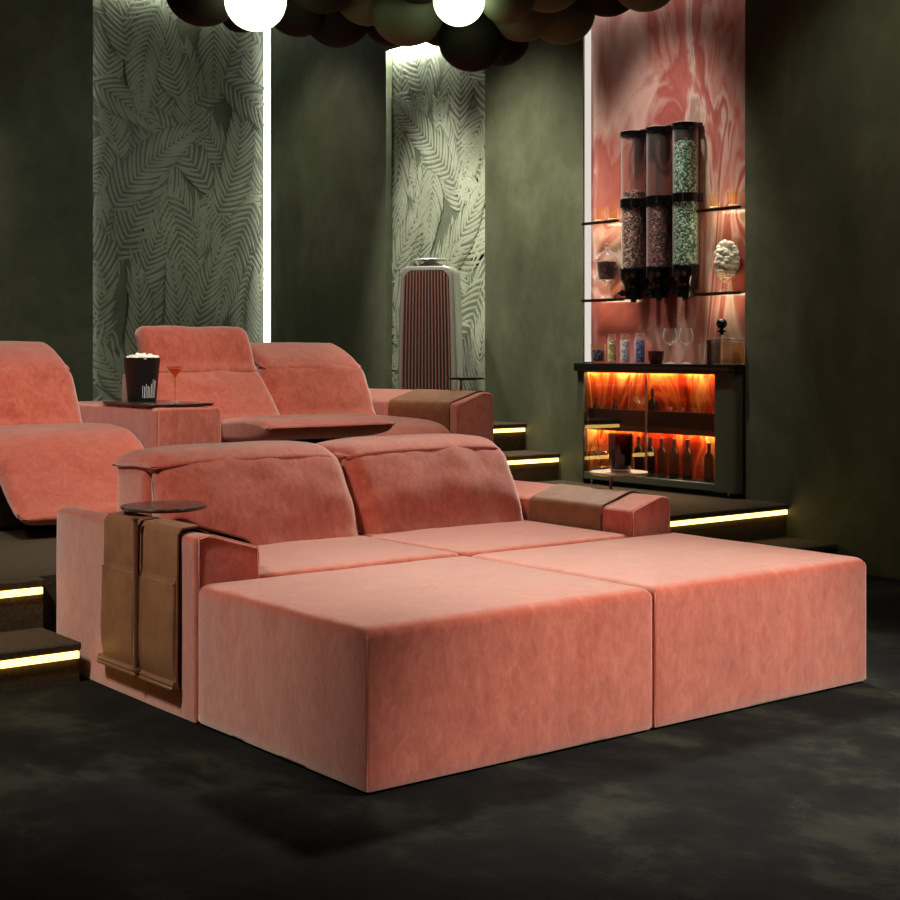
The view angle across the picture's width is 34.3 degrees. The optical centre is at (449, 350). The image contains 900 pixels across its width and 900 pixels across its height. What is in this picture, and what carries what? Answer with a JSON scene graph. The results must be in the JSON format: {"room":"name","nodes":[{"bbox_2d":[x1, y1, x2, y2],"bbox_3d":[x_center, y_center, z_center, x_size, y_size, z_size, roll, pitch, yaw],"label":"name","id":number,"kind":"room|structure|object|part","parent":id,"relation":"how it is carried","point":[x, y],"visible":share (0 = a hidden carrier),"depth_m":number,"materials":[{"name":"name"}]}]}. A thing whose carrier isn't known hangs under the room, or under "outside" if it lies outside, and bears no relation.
{"room":"home theater","nodes":[
{"label":"home theater","id":0,"kind":"room"},
{"bbox_2d":[0,577,44,631],"bbox_3d":[-3.890,1.026,3.688,5.955,0.335,0.064,0,0,-38],"label":"step","id":1,"kind":"structure","parent":0,"point":[19,612],"depth_m":5.46,"materials":[{"name":"carpet"}]},
{"bbox_2d":[0,587,42,597],"bbox_3d":[-2.700,0.904,4.595,2.948,0.024,0.013,0,0,-38],"label":"step light","id":2,"kind":"object","parent":1,"relation":"attached to","point":[38,590],"visible":1,"depth_m":5.45,"materials":[{"name":"white plastic"}]},
{"bbox_2d":[0,627,80,693],"bbox_3d":[-3.782,1.119,3.549,5.955,0.148,0.372,0,0,-38],"label":"step","id":3,"kind":"structure","parent":0,"point":[17,644],"depth_m":5.18,"materials":[{"name":"carpet"}]},
{"bbox_2d":[0,651,78,668],"bbox_3d":[-2.497,1.091,4.335,2.948,0.024,0.013,0,0,-38],"label":"step light","id":4,"kind":"object","parent":3,"relation":"attached to","point":[74,654],"visible":1,"depth_m":5.15,"materials":[{"name":"white plastic"}]},
{"bbox_2d":[0,0,271,400],"bbox_3d":[-5.777,-0.982,9.636,10.300,4.350,0.600,0,0,-38],"label":"wall","id":5,"kind":"structure","parent":0,"point":[46,46],"depth_m":11.33,"materials":[{"name":"green paint"}]},
{"bbox_2d":[93,0,264,400],"bbox_3d":[-2.258,-0.881,12.159,1.639,4.150,0.034,0,0,-38],"label":"decorative wall panel","id":6,"kind":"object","parent":5,"relation":"attached to","point":[178,105],"depth_m":12.09,"materials":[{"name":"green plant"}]},
{"bbox_2d":[0,575,899,899],"bbox_3d":[0.544,1.244,2.024,10.900,0.100,8.100,0,0,-38],"label":"floor","id":7,"kind":"structure","parent":0,"point":[106,793],"depth_m":3.76,"materials":[{"name":"carpet"}]},
{"bbox_2d":[56,433,669,722],"bbox_3d":[-0.313,0.780,5.787,2.182,0.831,1.181,0,0,-38],"label":"sofa","id":8,"kind":"object","parent":7,"relation":"on","point":[353,502],"visible":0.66,"depth_m":5.61,"materials":[{"name":"pink fabric"}]},
{"bbox_3d":[-0.898,0.808,5.846,0.836,0.730,0.258,0,0,-38],"label":"frame","id":9,"kind":"part","parent":8,"relation":"part of","materials":[{"name":"pink fabric"}]},
{"bbox_3d":[-1.059,0.894,5.167,0.243,0.602,1.112,0,0,-38],"label":"armrest","id":10,"kind":"part","parent":8,"relation":"part of","materials":[{"name":"pink fabric"}]},
{"bbox_2d":[120,501,206,671],"bbox_3d":[-1.021,0.811,5.122,0.367,0.529,0.353,0,0,-38],"label":"table","id":11,"kind":"object","parent":8,"relation":"attached to","point":[155,507],"visible":1,"depth_m":5.01,"materials":[{"name":"brown metal"}]},
{"bbox_2d":[97,511,250,690],"bbox_3d":[-0.956,0.835,5.016,0.300,0.529,0.572,0,0,-38],"label":"caddy","id":12,"kind":"object","parent":8,"relation":"on","point":[158,577],"visible":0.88,"depth_m":4.88,"materials":[{"name":"beige leather"}]},
{"bbox_3d":[-0.737,0.613,5.643,0.836,0.451,0.294,0,0,-38],"label":"backrest","id":13,"kind":"part","parent":8,"relation":"part of","materials":[{"name":"pink fabric"}]},
{"bbox_3d":[-0.528,0.800,5.375,0.843,0.143,0.783,0,0,-38],"label":"seat","id":14,"kind":"part","parent":8,"relation":"part of","materials":[{"name":"pink fabric"}]},
{"bbox_3d":[-0.063,0.612,6.170,0.852,0.449,0.293,0,0,-38],"label":"backrest","id":15,"kind":"part","parent":8,"relation":"part of","materials":[{"name":"pink fabric"}]},
{"bbox_3d":[0.146,0.800,5.901,0.859,0.142,0.780,0,0,-38],"label":"seat","id":16,"kind":"part","parent":8,"relation":"part of","materials":[{"name":"pink fabric"}]},
{"bbox_2d":[529,484,640,530],"bbox_3d":[0.576,0.740,6.239,0.243,0.308,0.454,0,0,-38],"label":"cover","id":17,"kind":"object","parent":8,"relation":"on","point":[558,504],"visible":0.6,"depth_m":6.18,"materials":[{"name":"beige leather"}]},
{"bbox_3d":[0.476,0.895,6.365,0.227,0.600,1.112,0,0,-38],"label":"armrest","id":18,"kind":"part","parent":8,"relation":"part of","materials":[{"name":"pink fabric"}]},
{"bbox_2d":[590,469,647,488],"bbox_3d":[0.734,0.710,6.340,0.252,0.368,0.252,0,0,-38],"label":"table","id":19,"kind":"object","parent":8,"relation":"attached to","point":[603,472],"visible":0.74,"depth_m":6.29,"materials":[{"name":"brown metal"}]},
{"bbox_2d":[608,433,632,471],"bbox_3d":[0.739,0.442,6.320,0.108,0.165,0.108,0,0,-38],"label":"tumbler","id":20,"kind":"object","parent":19,"relation":"on","point":[620,445],"visible":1,"depth_m":6.28,"materials":[{"name":"clear glass"}]},
{"bbox_2d":[0,480,776,632],"bbox_3d":[-2.769,1.026,5.782,10.300,0.335,1.858,0,0,-38],"label":"platform","id":21,"kind":"object","parent":7,"relation":"on","point":[26,552],"visible":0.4,"depth_m":6.46,"materials":[{"name":"carpet"}]},
{"bbox_2d":[0,325,492,529],"bbox_3d":[-1.333,0.358,7.887,3.442,1.007,1.872,0,0,-38],"label":"recliner sofa","id":22,"kind":"object","parent":21,"relation":"on","point":[58,450],"visible":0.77,"depth_m":7.84,"materials":[{"name":"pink fabric"}]},
{"bbox_3d":[-2.375,0.269,7.747,0.830,0.391,0.347,0,0,-38],"label":"backrest","id":23,"kind":"part","parent":22,"relation":"part of","materials":[{"name":"pink fabric"}]},
{"bbox_3d":[-1.587,0.413,8.657,0.700,0.560,0.180,0,0,-38],"label":"frame","id":24,"kind":"part","parent":22,"relation":"part of","materials":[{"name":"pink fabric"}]},
{"bbox_2d":[102,400,213,406],"bbox_3d":[-1.530,0.277,7.624,0.360,0.015,0.570,0,0,-38],"label":"tray","id":25,"kind":"object","parent":22,"relation":"on","point":[159,403],"visible":0.96,"depth_m":7.47,"materials":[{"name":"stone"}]},
{"bbox_2d":[124,358,159,401],"bbox_3d":[-1.618,0.153,7.663,0.196,0.232,0.196,0,0,-38],"label":"bucket","id":26,"kind":"object","parent":25,"relation":"on","point":[141,375],"visible":0.93,"depth_m":7.59,"materials":[{"name":"black cardboard"}]},
{"bbox_2d":[126,353,159,359],"bbox_3d":[-1.616,0.039,7.662,0.170,0.057,0.177,0,0,4],"label":"popcorn","id":27,"kind":"object","parent":26,"relation":"in","point":[137,355],"visible":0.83,"depth_m":7.61,"materials":[{"name":"beige food"}]},
{"bbox_3d":[-1.348,0.277,8.350,0.750,0.374,0.455,0,0,-38],"label":"backrest","id":28,"kind":"part","parent":22,"relation":"part of","materials":[{"name":"pink fabric"}]},
{"bbox_3d":[-0.810,0.273,8.896,0.750,0.393,0.348,0,0,-38],"label":"backrest","id":29,"kind":"part","parent":22,"relation":"part of","materials":[{"name":"pink fabric"}]},
{"bbox_3d":[-0.578,0.535,8.599,0.750,0.289,1.041,0,0,-38],"label":"seat","id":30,"kind":"part","parent":22,"relation":"part of","materials":[{"name":"pink fabric"}]},
{"bbox_3d":[-0.225,0.553,8.984,0.276,0.615,1.220,0,0,-38],"label":"armrest","id":31,"kind":"part","parent":22,"relation":"part of","materials":[{"name":"pink fabric"}]},
{"bbox_2d":[388,389,483,431],"bbox_3d":[-0.078,0.385,8.798,0.292,0.298,0.614,0,0,-38],"label":"cover","id":32,"kind":"object","parent":22,"relation":"on","point":[428,404],"visible":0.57,"depth_m":8.71,"materials":[{"name":"beige leather"}]},
{"bbox_2d":[447,377,483,390],"bbox_3d":[0.094,0.329,8.850,0.227,0.330,0.227,0,0,-38],"label":"table","id":33,"kind":"object","parent":22,"relation":"attached to","point":[460,379],"visible":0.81,"depth_m":8.80,"materials":[{"name":"brown metal"}]},
{"bbox_2d":[577,371,742,497],"bbox_3d":[1.227,0.488,9.107,0.212,0.740,1.649,0,0,-38],"label":"bar cabinet","id":34,"kind":"object","parent":21,"relation":"on","point":[719,394],"visible":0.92,"depth_m":8.98,"materials":[{"name":"grey paint"}]},
{"bbox_2d":[590,450,609,469],"bbox_3d":[0.963,0.712,9.370,0.124,0.133,0.124,0,0,-38],"label":"dish","id":35,"kind":"object","parent":34,"relation":"in","point":[599,467],"visible":0.77,"depth_m":9.37,"materials":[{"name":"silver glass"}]},
{"bbox_2d":[634,436,643,469],"bbox_3d":[1.183,0.658,9.137,0.061,0.240,0.061,0,0,-38],"label":"wine bottle","id":36,"kind":"object","parent":34,"relation":"in","point":[638,452],"visible":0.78,"depth_m":9.11,"materials":[{"name":"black glass"}]},
{"bbox_2d":[588,408,714,430],"bbox_3d":[1.279,0.421,9.030,0.122,0.100,1.098,0,0,-38],"label":"shelf","id":37,"kind":"object","parent":34,"relation":"in","point":[661,419],"visible":0.95,"depth_m":8.96,"materials":[{"name":"black wood"}]},
{"bbox_2d":[593,398,598,407],"bbox_3d":[0.946,0.389,9.457,0.042,0.165,0.042,0,0,-38],"label":"wine bottle","id":38,"kind":"object","parent":37,"relation":"on","point":[595,405],"visible":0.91,"depth_m":9.45,"materials":[{"name":"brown glass"}]},
{"bbox_2d":[611,398,617,408],"bbox_3d":[1.051,0.389,9.323,0.042,0.165,0.042,0,0,-38],"label":"wine bottle","id":39,"kind":"object","parent":37,"relation":"on","point":[614,406],"visible":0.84,"depth_m":9.31,"materials":[{"name":"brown glass"}]},
{"bbox_2d":[648,389,656,410],"bbox_3d":[1.257,0.354,9.059,0.059,0.234,0.059,0,0,-38],"label":"wine bottle","id":40,"kind":"object","parent":37,"relation":"on","point":[652,403],"visible":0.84,"depth_m":9.04,"materials":[{"name":"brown glass"}]},
{"bbox_2d":[648,437,654,475],"bbox_3d":[1.245,0.658,9.059,0.061,0.240,0.061,0,0,-38],"label":"wine bottle","id":41,"kind":"object","parent":34,"relation":"in","point":[651,451],"visible":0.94,"depth_m":9.03,"materials":[{"name":"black glass"}]},
{"bbox_2d":[588,423,714,436],"bbox_3d":[1.194,0.490,9.179,0.148,0.038,1.460,0,0,-38],"label":"light strip","id":42,"kind":"object","parent":34,"relation":"attached to","point":[592,428],"depth_m":9.09,"materials":[{"name":"orange"}]},
{"bbox_2d":[574,363,744,372],"bbox_3d":[1.275,0.106,8.953,0.158,0.050,1.359,0,0,-38],"label":"countertop","id":43,"kind":"structure","parent":34,"relation":"on","point":[618,367],"depth_m":8.82,"materials":[{"name":"black stone"}]},
{"bbox_2d":[620,340,629,361],"bbox_3d":[1.099,-0.011,9.164,0.060,0.185,0.060,0,0,-38],"label":"candy jar","id":44,"kind":"object","parent":43,"relation":"on","point":[620,340],"visible":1,"depth_m":9.16,"materials":[{"name":"clear glass"}]},
{"bbox_2d":[621,340,628,361],"bbox_3d":[1.099,0.004,9.164,0.054,0.137,0.054,0,0,-38],"label":"sweets","id":45,"kind":"object","parent":44,"relation":"in","point":[624,344],"visible":1,"depth_m":9.14,"materials":[{"name":"white food"}]},
{"bbox_2d":[648,351,663,363],"bbox_3d":[1.264,0.042,8.953,0.100,0.078,0.100,0,0,-38],"label":"bowl","id":46,"kind":"object","parent":43,"relation":"on","point":[655,357],"visible":1,"depth_m":8.91,"materials":[{"name":"red"}]},
{"bbox_2d":[706,340,720,363],"bbox_3d":[1.555,0.009,8.618,0.053,0.145,0.072,0,0,-38],"label":"drinking glass","id":47,"kind":"object","parent":43,"relation":"on","point":[713,349],"visible":0.91,"depth_m":8.59,"materials":[{"name":"clear glass"}]},
{"bbox_2d":[713,318,731,341],"bbox_3d":[1.595,-0.054,8.529,0.096,0.270,0.096,0,0,-38],"label":"decanter","id":48,"kind":"object","parent":43,"relation":"on","point":[721,323],"visible":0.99,"depth_m":8.52,"materials":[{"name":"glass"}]},
{"bbox_2d":[657,438,666,476],"bbox_3d":[1.305,0.658,8.981,0.061,0.240,0.061,0,0,-38],"label":"wine bottle","id":49,"kind":"object","parent":34,"relation":"in","point":[661,453],"visible":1,"depth_m":8.96,"materials":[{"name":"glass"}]},
{"bbox_2d":[669,439,678,478],"bbox_3d":[1.367,0.658,8.902,0.061,0.240,0.061,0,0,-38],"label":"wine bottle","id":50,"kind":"object","parent":34,"relation":"in","point":[673,454],"visible":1,"depth_m":8.88,"materials":[{"name":"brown glass"}]},
{"bbox_2d":[682,439,692,479],"bbox_3d":[1.435,0.658,8.815,0.061,0.240,0.061,0,0,-38],"label":"wine bottle","id":51,"kind":"object","parent":34,"relation":"in","point":[687,457],"visible":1,"depth_m":8.79,"materials":[{"name":"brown glass"}]},
{"bbox_2d":[704,443,713,481],"bbox_3d":[1.541,0.664,8.679,0.058,0.228,0.058,0,0,-38],"label":"wine bottle","id":52,"kind":"object","parent":34,"relation":"in","point":[708,458],"visible":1,"depth_m":8.66,"materials":[{"name":"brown glass"}]},
{"bbox_2d":[199,556,651,792],"bbox_3d":[-0.084,0.961,4.606,1.100,0.465,0.957,0,0,-38],"label":"footstool","id":53,"kind":"object","parent":7,"relation":"on","point":[368,679],"visible":1,"depth_m":4.25,"materials":[{"name":"pink fabric"}]},
{"bbox_2d":[472,533,865,727],"bbox_3d":[0.779,0.962,5.280,1.097,0.464,0.957,0,0,-38],"label":"footstool","id":54,"kind":"object","parent":7,"relation":"on","point":[736,625],"visible":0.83,"depth_m":4.93,"materials":[{"name":"pink fabric"}]},
{"bbox_2d":[493,421,525,450],"bbox_3d":[-0.903,0.844,10.940,1.010,0.700,3.342,0,0,-38],"label":"step","id":55,"kind":"structure","parent":0,"point":[507,441],"depth_m":9.87,"materials":[{"name":"wood"}]},
{"bbox_2d":[397,258,463,390],"bbox_3d":[-0.126,-0.073,10.189,0.430,1.133,0.342,0,0,14],"label":"loudspeaker","id":56,"kind":"object","parent":55,"relation":"on","point":[430,345],"visible":0.84,"depth_m":10.04,"materials":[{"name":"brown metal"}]},
{"bbox_2d":[401,270,450,389],"bbox_3d":[-0.165,-0.080,10.036,0.235,0.947,0.294,0,0,-38],"label":"grille","id":57,"kind":"object","parent":56,"relation":"attached to","point":[425,294],"depth_m":10.03,"materials":[{"name":"brown wood"}]},
{"bbox_2d":[493,428,524,432],"bbox_3d":[0.120,0.539,9.638,0.980,0.024,0.013,0,0,-38],"label":"step light","id":58,"kind":"object","parent":55,"relation":"attached to","point":[510,429],"visible":0.36,"depth_m":9.85,"materials":[{"name":"white plastic"}]},
{"bbox_2d":[502,450,559,481],"bbox_3d":[0.223,0.936,9.498,1.010,0.515,0.362,0,0,-38],"label":"step","id":59,"kind":"structure","parent":0,"point":[532,472],"depth_m":9.56,"materials":[{"name":"carpet"}]},
{"bbox_2d":[507,458,558,464],"bbox_3d":[0.330,0.725,9.370,0.980,0.024,0.013,0,0,-38],"label":"step light","id":60,"kind":"object","parent":59,"relation":"attached to","point":[548,459],"visible":0.36,"depth_m":9.53,"materials":[{"name":"white plastic"}]},
{"bbox_2d":[272,0,899,579],"bbox_3d":[2.696,-0.982,7.598,0.550,4.350,14.240,0,0,-38],"label":"wall","id":61,"kind":"structure","parent":0,"point":[821,377],"depth_m":8.40,"materials":[{"name":"green paint"}]},
{"bbox_2d":[264,29,269,341],"bbox_3d":[-1.582,-1.222,12.619,0.005,3.430,0.105,0,0,-38],"label":"light strip","id":62,"kind":"object","parent":61,"relation":"attached to","point":[266,32],"visible":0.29,"depth_m":12.61,"materials":[{"name":"white plastic"}]},
{"bbox_2d":[390,43,429,54],"bbox_3d":[-0.101,-2.291,10.780,0.033,0.029,1.142,0,0,-38],"label":"light strip","id":63,"kind":"object","parent":61,"relation":"attached to","point":[402,49],"visible":0.36,"depth_m":11.07,"materials":[{"name":"white plastic"}]},
{"bbox_2d":[391,45,484,391],"bbox_3d":[-0.080,-0.556,10.796,0.020,3.500,1.202,0,0,-38],"label":"decorative wall panel","id":64,"kind":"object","parent":61,"relation":"attached to","point":[438,107],"depth_m":10.75,"materials":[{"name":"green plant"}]},
{"bbox_2d":[585,29,590,361],"bbox_3d":[0.900,-1.101,9.518,0.054,2.350,0.004,0,0,-38],"label":"light strip","id":65,"kind":"object","parent":61,"relation":"attached to","point":[588,35],"visible":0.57,"depth_m":9.52,"materials":[{"name":"white plastic"}]},
{"bbox_2d":[591,0,744,363],"bbox_3d":[1.345,-1.107,9.007,0.015,2.400,1.361,0,0,-38],"label":"marble panel","id":66,"kind":"object","parent":61,"relation":"attached to","point":[681,60],"visible":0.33,"depth_m":8.95,"materials":[{"name":"pink stone"}]},
{"bbox_2d":[582,219,621,225],"bbox_3d":[0.997,-0.819,9.358,0.101,0.018,0.338,0,0,-38],"label":"wall shelf","id":67,"kind":"object","parent":66,"relation":"attached to","point":[615,220],"visible":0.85,"depth_m":9.32,"materials":[{"name":"black metal"}]},
{"bbox_2d":[582,298,625,301],"bbox_3d":[1.013,-0.321,9.337,0.101,0.018,0.392,0,0,-38],"label":"wall shelf","id":68,"kind":"object","parent":66,"relation":"attached to","point":[609,299],"visible":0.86,"depth_m":9.30,"materials":[{"name":"black metal"}]},
{"bbox_2d":[595,243,618,297],"bbox_3d":[1.004,-0.507,9.327,0.148,0.356,0.148,0,0,-38],"label":"apothecary jar","id":69,"kind":"object","parent":68,"relation":"on","point":[606,243],"visible":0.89,"depth_m":9.32,"materials":[{"name":"clear glass"}]},
{"bbox_2d":[597,261,616,279],"bbox_3d":[1.004,-0.510,9.327,0.130,0.125,0.130,0,0,-38],"label":"sweets","id":70,"kind":"object","parent":69,"relation":"in","point":[606,270],"visible":1,"depth_m":9.28,"materials":[{"name":"food"}]},
{"bbox_2d":[618,121,702,301],"bbox_3d":[1.273,-0.836,8.946,0.193,1.070,0.608,0,0,-38],"label":"dispenser","id":71,"kind":"object","parent":66,"relation":"attached to","point":[654,145],"visible":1,"depth_m":8.95,"materials":[{"name":"black"}]},
{"bbox_3d":[1.083,-0.356,9.076,0.053,0.039,0.060,0,0,-38],"label":"turn knob","id":72,"kind":"part","parent":71,"relation":"part of","materials":[{"name":"black plastic"}]},
{"bbox_2d":[622,190,644,267],"bbox_3d":[1.148,-0.760,9.126,0.140,0.484,0.140,0,0,-38],"label":"sweets","id":73,"kind":"object","parent":71,"relation":"in","point":[633,218],"visible":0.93,"depth_m":9.07,"materials":[{"name":"brown food"}]},
{"bbox_3d":[1.218,-0.356,8.903,0.053,0.039,0.060,0,0,-38],"label":"turn knob","id":74,"kind":"part","parent":71,"relation":"part of","materials":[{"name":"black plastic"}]},
{"bbox_2d":[647,204,670,265],"bbox_3d":[1.282,-0.721,8.953,0.140,0.406,0.140,0,0,-38],"label":"sweets","id":75,"kind":"object","parent":71,"relation":"in","point":[658,215],"visible":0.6,"depth_m":8.89,"materials":[{"name":"pink food"}]},
{"bbox_3d":[1.336,-0.868,8.995,0.015,1.005,0.538,0,0,-38],"label":"plate","id":76,"kind":"part","parent":71,"relation":"part of","materials":[{"name":"black"}]},
{"bbox_3d":[1.353,-0.356,8.730,0.053,0.039,0.060,0,0,-38],"label":"turn knob","id":77,"kind":"part","parent":71,"relation":"part of","materials":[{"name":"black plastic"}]},
{"bbox_2d":[674,140,696,263],"bbox_3d":[1.417,-0.890,8.781,0.140,0.744,0.140,0,0,-38],"label":"sweets","id":78,"kind":"object","parent":71,"relation":"in","point":[685,151],"visible":0.89,"depth_m":8.72,"materials":[{"name":"green food"}]},
{"bbox_2d":[693,291,742,295],"bbox_3d":[1.603,-0.333,8.582,0.101,0.018,0.366,0,0,-38],"label":"wall shelf","id":79,"kind":"object","parent":66,"relation":"attached to","point":[734,292],"visible":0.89,"depth_m":8.55,"materials":[{"name":"black metal"}]},
{"bbox_2d":[714,269,738,290],"bbox_3d":[1.618,-0.406,8.539,0.144,0.130,0.144,0,0,-38],"label":"glass dish","id":80,"kind":"object","parent":79,"relation":"on","point":[723,269],"visible":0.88,"depth_m":8.53,"materials":[{"name":"clear glass"}]},
{"bbox_2d":[713,239,739,275],"bbox_3d":[1.617,-0.542,8.538,0.145,0.218,0.151,0,0,-16],"label":"popcorn","id":81,"kind":"object","parent":80,"relation":"in","point":[727,258],"visible":1,"depth_m":8.50,"materials":[{"name":"beige food"}]},
{"bbox_2d":[696,205,744,212],"bbox_3d":[1.610,-0.828,8.572,0.101,0.018,0.342,0,0,-38],"label":"wall shelf","id":82,"kind":"object","parent":66,"relation":"attached to","point":[739,206],"visible":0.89,"depth_m":8.53,"materials":[{"name":"black metal"}]},
{"bbox_2d":[669,503,788,541],"bbox_3d":[1.078,1.026,7.566,2.040,0.335,0.064,0,0,-38],"label":"step","id":83,"kind":"structure","parent":0,"point":[768,527],"depth_m":7.93,"materials":[{"name":"carpet"}]},
{"bbox_2d":[670,510,786,526],"bbox_3d":[1.101,0.904,7.561,1.990,0.024,0.013,0,0,-38],"label":"step light","id":84,"kind":"object","parent":83,"relation":"attached to","point":[779,512],"visible":0.36,"depth_m":7.86,"materials":[{"name":"white plastic"}]},
{"bbox_2d":[748,537,837,553],"bbox_3d":[1.186,1.119,7.427,2.040,0.148,0.372,0,0,-38],"label":"step","id":85,"kind":"structure","parent":0,"point":[787,542],"depth_m":7.90,"materials":[{"name":"carpet"}]},
{"bbox_3d":[-1.388,-3.207,4.094,11.400,0.100,14.740,0,0,-38],"label":"ceiling","id":86,"kind":"structure","parent":0,"visible":0},
{"bbox_2d":[166,0,670,71],"bbox_3d":[-0.285,-2.128,5.635,2.225,2.055,1.393,0,0,-16],"label":"chandelier","id":87,"kind":"object","parent":86,"relation":"hanging from","point":[470,35],"visible":1,"depth_m":5.63,"materials":[{"name":"black"}]},
{"bbox_3d":[-0.931,-1.352,5.500,0.286,0.258,0.286,0,0,-38],"label":"lamp shade","id":88,"kind":"part","parent":87,"relation":"part of","materials":[{"name":"black glass"}]},
{"bbox_3d":[-0.878,-1.405,6.100,0.167,0.150,0.167,0,0,-38],"label":"lamp shade","id":89,"kind":"part","parent":87,"relation":"part of","materials":[{"name":"black"}]},
{"bbox_3d":[-0.713,-1.285,5.350,0.227,0.227,0.227,0,0,-38],"label":"glowing globe","id":90,"kind":"part","parent":87,"relation":"part of"},
{"bbox_3d":[-0.615,-1.382,5.900,0.251,0.226,0.251,0,0,-38],"label":"lamp shade","id":91,"kind":"part","parent":87,"relation":"part of","materials":[{"name":"black glass"}]},
{"bbox_3d":[-0.491,-1.427,5.600,0.292,0.262,0.292,0,0,-38],"label":"lamp shade","id":92,"kind":"part","parent":87,"relation":"part of","materials":[{"name":"black glass"}]},
{"bbox_3d":[-0.461,-1.373,6.000,0.280,0.252,0.280,0,0,-38],"label":"lamp shade","id":93,"kind":"part","parent":87,"relation":"part of","materials":[{"name":"black"}]},
{"bbox_3d":[-0.323,-1.402,5.750,0.268,0.241,0.268,0,0,-38],"label":"lamp shade","id":94,"kind":"part","parent":87,"relation":"part of","materials":[{"name":"brown glass"}]},
{"bbox_3d":[-0.251,-1.371,6.100,0.217,0.196,0.217,0,0,-38],"label":"lamp shade","id":95,"kind":"part","parent":87,"relation":"part of","materials":[{"name":"black"}]},
{"bbox_3d":[-0.164,-1.319,5.700,0.289,0.260,0.289,0,0,-38],"label":"lamp shade","id":96,"kind":"part","parent":87,"relation":"part of","materials":[{"name":"green glass"}]},
{"bbox_3d":[-0.113,-1.432,5.500,0.271,0.244,0.271,0,0,-38],"label":"lamp shade","id":97,"kind":"part","parent":87,"relation":"part of","materials":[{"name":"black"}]},
{"bbox_3d":[-0.043,-1.394,6.200,0.221,0.199,0.221,0,0,-38],"label":"lamp shade","id":98,"kind":"part","parent":87,"relation":"part of","materials":[{"name":"black"}]},
{"bbox_3d":[0.033,-1.285,5.350,0.191,0.191,0.191,0,0,-38],"label":"glowing globe","id":99,"kind":"part","parent":87,"relation":"part of"},
{"bbox_3d":[0.087,-1.221,5.750,0.268,0.241,0.268,0,0,-38],"label":"lamp shade","id":100,"kind":"part","parent":87,"relation":"part of","materials":[{"name":"black"}]},
{"bbox_3d":[0.213,-1.315,5.450,0.209,0.188,0.209,0,0,-38],"label":"lamp shade","id":101,"kind":"part","parent":87,"relation":"part of","materials":[{"name":"green"}]},
{"bbox_3d":[0.204,-1.272,5.950,0.245,0.220,0.245,0,0,-38],"label":"lamp shade","id":102,"kind":"part","parent":87,"relation":"part of","materials":[{"name":"black"}]},
{"bbox_3d":[0.281,-1.327,5.700,0.266,0.239,0.266,0,0,-38],"label":"lamp shade","id":103,"kind":"part","parent":87,"relation":"part of","materials":[{"name":"green"}]},
{"bbox_3d":[0.369,-1.401,5.500,0.279,0.251,0.279,0,0,-38],"label":"lamp shade","id":104,"kind":"part","parent":87,"relation":"part of","materials":[{"name":"brown glass"}]},
{"bbox_3d":[0.457,-1.369,5.950,0.269,0.242,0.269,0,0,-38],"label":"lamp shade","id":105,"kind":"part","parent":87,"relation":"part of","materials":[{"name":"brown glass"}]},
{"bbox_3d":[0.628,-1.446,5.800,0.262,0.236,0.262,0,0,-38],"label":"lamp shade","id":106,"kind":"part","parent":87,"relation":"part of","materials":[{"name":"black glass"}]},
{"bbox_3d":[0.748,-1.419,5.600,0.261,0.235,0.261,0,0,-38],"label":"lamp shade","id":107,"kind":"part","parent":87,"relation":"part of","materials":[{"name":"brown glass"}]},
{"bbox_3d":[1.028,-0.012,9.255,0.056,0.185,0.056,0,0,-38],"label":"candy jar","id":108,"kind":"object","parent":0,"visible":0},
{"bbox_2d":[608,340,615,361],"bbox_3d":[1.028,0.004,9.255,0.050,0.137,0.050,0,0,-38],"label":"sweets","id":109,"kind":"object","parent":108,"relation":"in","point":[611,344],"visible":1,"depth_m":9.23,"materials":[{"name":"yellow food"}]},
{"bbox_3d":[1.180,-0.013,9.060,0.066,0.187,0.066,0,0,-38],"label":"candy jar","id":110,"kind":"object","parent":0,"visible":0},
{"bbox_2d":[635,340,644,361],"bbox_3d":[1.180,0.004,9.060,0.059,0.139,0.059,0,0,-38],"label":"sweets","id":111,"kind":"object","parent":110,"relation":"in","point":[639,344],"visible":1,"depth_m":9.04,"materials":[{"name":"blue food"}]},
{"bbox_3d":[0.949,0.018,9.356,0.098,0.125,0.098,0,0,-38],"label":"glass","id":112,"kind":"object","parent":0,"visible":0},
{"bbox_2d":[592,349,603,360],"bbox_3d":[0.949,0.029,9.356,0.084,0.077,0.084,0,0,-38],"label":"sweets","id":113,"kind":"object","parent":112,"relation":"in","point":[597,354],"visible":1,"depth_m":9.32,"materials":[{"name":"food"}]}
]}

